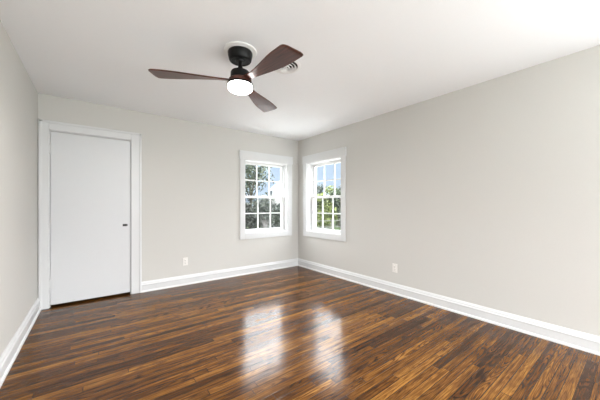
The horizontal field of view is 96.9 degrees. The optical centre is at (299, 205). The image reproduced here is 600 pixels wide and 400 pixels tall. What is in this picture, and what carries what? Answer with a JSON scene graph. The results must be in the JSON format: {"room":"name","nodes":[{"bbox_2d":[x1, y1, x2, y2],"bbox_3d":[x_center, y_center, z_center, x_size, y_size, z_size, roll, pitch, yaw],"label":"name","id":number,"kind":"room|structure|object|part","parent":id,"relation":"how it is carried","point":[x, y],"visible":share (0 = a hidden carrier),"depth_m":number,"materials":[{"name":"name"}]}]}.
{"room":"empty bedroom","nodes":[
{"label":"empty bedroom","id":0,"kind":"room"},
{"bbox_2d":[0,20,37,356],"bbox_3d":[-1.263,-0.046,0.600,0.240,2.440,7.840,0,0,-37],"label":"wall","id":1,"kind":"structure","parent":0,"point":[18,93],"depth_m":2.18,"materials":[{"name":"paint"}]},
{"bbox_2d":[0,298,40,387],"bbox_3d":[-0.924,1.104,0.380,0.030,0.140,6.600,0,0,-37],"label":"baseboard","id":2,"kind":"structure","parent":1,"relation":"attached to","point":[12,350],"depth_m":2.13,"materials":[{"name":"white paint"}]},
{"bbox_2d":[38,93,297,281],"bbox_3d":[-1.468,-0.046,4.274,3.908,2.440,0.240,0,0,-37],"label":"wall","id":3,"kind":"structure","parent":0,"point":[191,170],"depth_m":4.00,"materials":[{"name":"paint"}]},
{"bbox_2d":[46,131,129,304],"bbox_3d":[-2.575,0.146,3.284,0.807,1.999,0.062,0,0,-37],"label":"door","id":4,"kind":"structure","parent":3,"relation":"in","point":[90,176],"depth_m":3.26,"materials":[{"name":"white paint"}]},
{"bbox_2d":[38,119,141,309],"bbox_3d":[-2.578,0.103,3.342,1.000,2.142,0.167,0,0,-37],"label":"door frame","id":5,"kind":"structure","parent":3,"relation":"attached to","point":[44,126],"depth_m":3.17,"materials":[{"name":"white paint"}]},
{"bbox_2d":[183,257,187,265],"bbox_3d":[-1.699,0.831,3.940,0.070,0.115,0.009,0,0,-37],"label":"wall outlet","id":6,"kind":"object","parent":3,"relation":"attached to","point":[185,260],"visible":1,"depth_m":3.94,"materials":[{"name":"white plastic"}]},
{"bbox_2d":[142,258,297,292],"bbox_3d":[-1.083,1.104,4.399,2.664,0.140,0.030,0,0,-37],"label":"baseboard","id":7,"kind":"structure","parent":3,"relation":"attached to","point":[152,285],"depth_m":4.17,"materials":[{"name":"white paint"}]},
{"bbox_2d":[239,150,292,239],"bbox_3d":[-0.659,-0.178,4.890,1.102,1.504,0.287,0,0,-37],"label":"window","id":8,"kind":"structure","parent":3,"relation":"in","point":[285,163],"depth_m":4.88,"materials":[{"name":"white paint"}]},
{"bbox_3d":[-0.680,-0.455,4.918,0.858,0.643,0.030,0,0,-38],"label":"sash","id":9,"kind":"part","parent":8,"relation":"part of","materials":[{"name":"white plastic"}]},
{"bbox_3d":[-0.657,0.147,4.888,0.858,0.641,0.030,0,0,-38],"label":"sash","id":10,"kind":"part","parent":8,"relation":"part of","materials":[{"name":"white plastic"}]},
{"bbox_2d":[0,266,599,399],"bbox_3d":[0.287,1.249,1.789,4.148,0.150,7.840,0,0,-37],"label":"floor","id":11,"kind":"structure","parent":0,"point":[296,332],"depth_m":2.15,"materials":[{"name":"brown wood"}]},
{"bbox_2d":[0,0,599,140],"bbox_3d":[0.519,-1.366,1.488,4.148,0.200,7.080,0,0,-37],"label":"ceiling","id":12,"kind":"structure","parent":0,"point":[361,60],"depth_m":2.15,"materials":[{"name":"paint"}]},
{"bbox_2d":[223,41,256,58],"bbox_3d":[-0.490,-1.259,2.183,0.268,0.014,0.268,0,0,-37],"label":"ceiling medallion","id":13,"kind":"object","parent":12,"relation":"attached to","point":[227,46],"visible":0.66,"depth_m":2.10,"materials":[{"name":"white plastic"}]},
{"bbox_2d":[148,44,302,111],"bbox_3d":[-0.461,-1.093,2.079,1.194,0.318,1.110,0,0,-37],"label":"ceiling fan","id":14,"kind":"object","parent":13,"relation":"hanging from","point":[239,82],"visible":1,"depth_m":2.09,"materials":[{"name":"brown wood"}]},
{"bbox_3d":[-0.849,-1.012,2.091,0.591,0.032,0.175,-2,0,-14],"label":"blade","id":15,"kind":"part","parent":14,"relation":"part of","materials":[{"name":"brown wood"}]},
{"bbox_3d":[-0.490,-0.958,2.183,0.198,0.048,0.198,0,0,-38],"label":"lamp shade","id":16,"kind":"part","parent":14,"relation":"part of","materials":[{"name":"white glass"}]},
{"bbox_3d":[-0.391,-1.012,2.540,0.175,0.032,0.591,0,-2,16],"label":"blade","id":17,"kind":"part","parent":14,"relation":"part of","materials":[{"name":"brown wood"}]},
{"bbox_3d":[-0.231,-1.012,1.919,0.175,0.032,0.591,0,2,-44],"label":"blade","id":18,"kind":"part","parent":14,"relation":"part of","materials":[{"name":"brown wood"}]},
{"bbox_2d":[275,61,300,73],"bbox_3d":[-0.134,-1.250,2.418,0.280,0.031,0.280,0,0,-37],"label":"ceiling vent","id":19,"kind":"object","parent":12,"relation":"in","point":[295,66],"visible":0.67,"depth_m":2.44,"materials":[{"name":"white metal"}]},
{"bbox_2d":[298,45,599,336],"bbox_3d":[2.142,-0.046,2.582,0.240,2.440,6.840,0,0,-37],"label":"wall","id":20,"kind":"structure","parent":0,"point":[487,193],"depth_m":2.71,"materials":[{"name":"paint"}]},
{"bbox_2d":[302,147,345,241],"bbox_3d":[0.494,-0.178,4.723,0.287,1.504,1.102,0,0,-37],"label":"window","id":21,"kind":"structure","parent":20,"relation":"in","point":[310,163],"depth_m":4.81,"materials":[{"name":"white paint"}]},
{"bbox_3d":[0.491,0.147,4.721,0.030,0.641,0.858,0,0,-38],"label":"sash","id":22,"kind":"part","parent":21,"relation":"part of","materials":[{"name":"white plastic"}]},
{"bbox_3d":[0.522,-0.455,4.744,0.030,0.643,0.858,0,0,-38],"label":"sash","id":23,"kind":"part","parent":21,"relation":"part of","materials":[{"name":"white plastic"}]},
{"bbox_2d":[392,263,396,272],"bbox_3d":[1.258,0.831,3.530,0.009,0.115,0.070,0,0,-37],"label":"wall outlet","id":24,"kind":"object","parent":20,"relation":"attached to","point":[394,266],"visible":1,"depth_m":3.53,"materials":[{"name":"white plastic"}]},
{"bbox_2d":[298,258,599,355],"bbox_3d":[1.962,1.104,2.595,0.030,0.140,6.600,0,0,-37],"label":"baseboard","id":25,"kind":"structure","parent":20,"relation":"attached to","point":[586,342],"depth_m":2.74,"materials":[{"name":"white paint"}]},
{"label":"outside","id":26,"kind":"structure","parent":0,"visible":0},
{"bbox_2d":[246,215,340,229],"bbox_3d":[-0.585,2.324,55.219,180.000,0.300,200.000,0,0,-37],"label":"ground","id":27,"kind":"structure","parent":26,"point":[335,228],"depth_m":26.29,"materials":[{"name":"green plant"}]},
{"bbox_2d":[245,203,262,228],"bbox_3d":[-2.692,1.075,13.668,2.022,2.612,1.776,0,0,-8],"label":"shrub","id":28,"kind":"object","parent":27,"relation":"on","point":[249,218],"visible":0.33,"depth_m":13.30,"materials":[{"name":"green plant"}]},
{"bbox_2d":[245,164,276,227],"bbox_3d":[-4.951,-1.309,24.661,5.778,6.968,5.866,0,0,12],"label":"tree","id":29,"kind":"object","parent":27,"relation":"on","point":[249,168],"visible":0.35,"depth_m":24.13,"materials":[{"name":"green plant"}]},
{"bbox_2d":[251,203,273,228],"bbox_3d":[-2.466,1.045,16.294,2.345,2.641,2.269,0,0,7],"label":"shrub","id":30,"kind":"object","parent":27,"relation":"on","point":[254,204],"visible":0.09,"depth_m":16.27,"materials":[{"name":"green plant"}]},
{"bbox_2d":[266,203,279,225],"bbox_3d":[-2.039,0.981,19.438,2.165,2.499,2.276,0,0,12],"label":"shrub","id":31,"kind":"object","parent":27,"relation":"on","point":[274,204],"visible":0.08,"depth_m":19.25,"materials":[{"name":"green plant"}]},
{"bbox_2d":[268,181,279,205],"bbox_3d":[-1.719,-0.586,34.000,4.104,5.520,6.080,0,0,0],"label":"house","id":32,"kind":"structure","parent":27,"relation":"on","point":[275,189],"depth_m":31.00,"materials":[{"name":"white"}]},
{"bbox_2d":[317,183,327,218],"bbox_3d":[3.191,-0.594,40.507,3.537,5.783,3.532,0,0,24],"label":"tree","id":33,"kind":"object","parent":27,"relation":"on","point":[319,188],"visible":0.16,"depth_m":40.20,"materials":[{"name":"green plant"}]},
{"bbox_2d":[317,192,337,228],"bbox_3d":[2.057,0.498,23.456,2.616,3.357,2.144,0,0,-37],"label":"tree","id":34,"kind":"object","parent":27,"relation":"on","point":[326,204],"visible":0.65,"depth_m":23.18,"materials":[{"name":"green plant"}]},
{"bbox_2d":[317,185,340,224],"bbox_3d":[3.378,-0.098,30.199,3.293,4.548,3.010,0,0,40],"label":"tree","id":35,"kind":"object","parent":27,"relation":"on","point":[327,190],"visible":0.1,"depth_m":29.71,"materials":[{"name":"green plant"}]},
{"bbox_2d":[317,219,340,228],"bbox_3d":[2.506,1.614,21.000,5.210,1.120,0.102,0,0,-11],"label":"rail fence","id":36,"kind":"object","parent":27,"relation":"on","point":[331,219],"visible":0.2,"depth_m":20.95,"materials":[{"name":"white paint"}]},
{"bbox_2d":[327,188,340,225],"bbox_3d":[3.796,0.271,26.410,2.417,4.065,2.735,0,0,-37],"label":"tree","id":37,"kind":"object","parent":27,"relation":"on","point":[337,203],"visible":0.46,"depth_m":26.20,"materials":[{"name":"green plant"}]},
{"bbox_3d":[0.011,2.154,5.573,18.500,0.040,18.500,0,0,-37],"label":"patio","id":38,"kind":"object","parent":27,"relation":"on","visible":0},
{"bbox_2d":[254,198,275,227],"bbox_3d":[-1.532,0.894,11.195,1.019,2.567,0.955,0,0,-37],"label":"tree","id":39,"kind":"object","parent":38,"relation":"on","point":[264,206],"visible":0.83,"depth_m":11.10,"materials":[{"name":"green plant"}]},
{"bbox_2d":[271,204,279,227],"bbox_3d":[-0.832,1.026,12.678,1.569,2.301,1.754,0,0,-37],"label":"shrub","id":40,"kind":"object","parent":38,"relation":"on","point":[276,209],"visible":0.15,"depth_m":12.46,"materials":[{"name":"green plant"}]}
]}

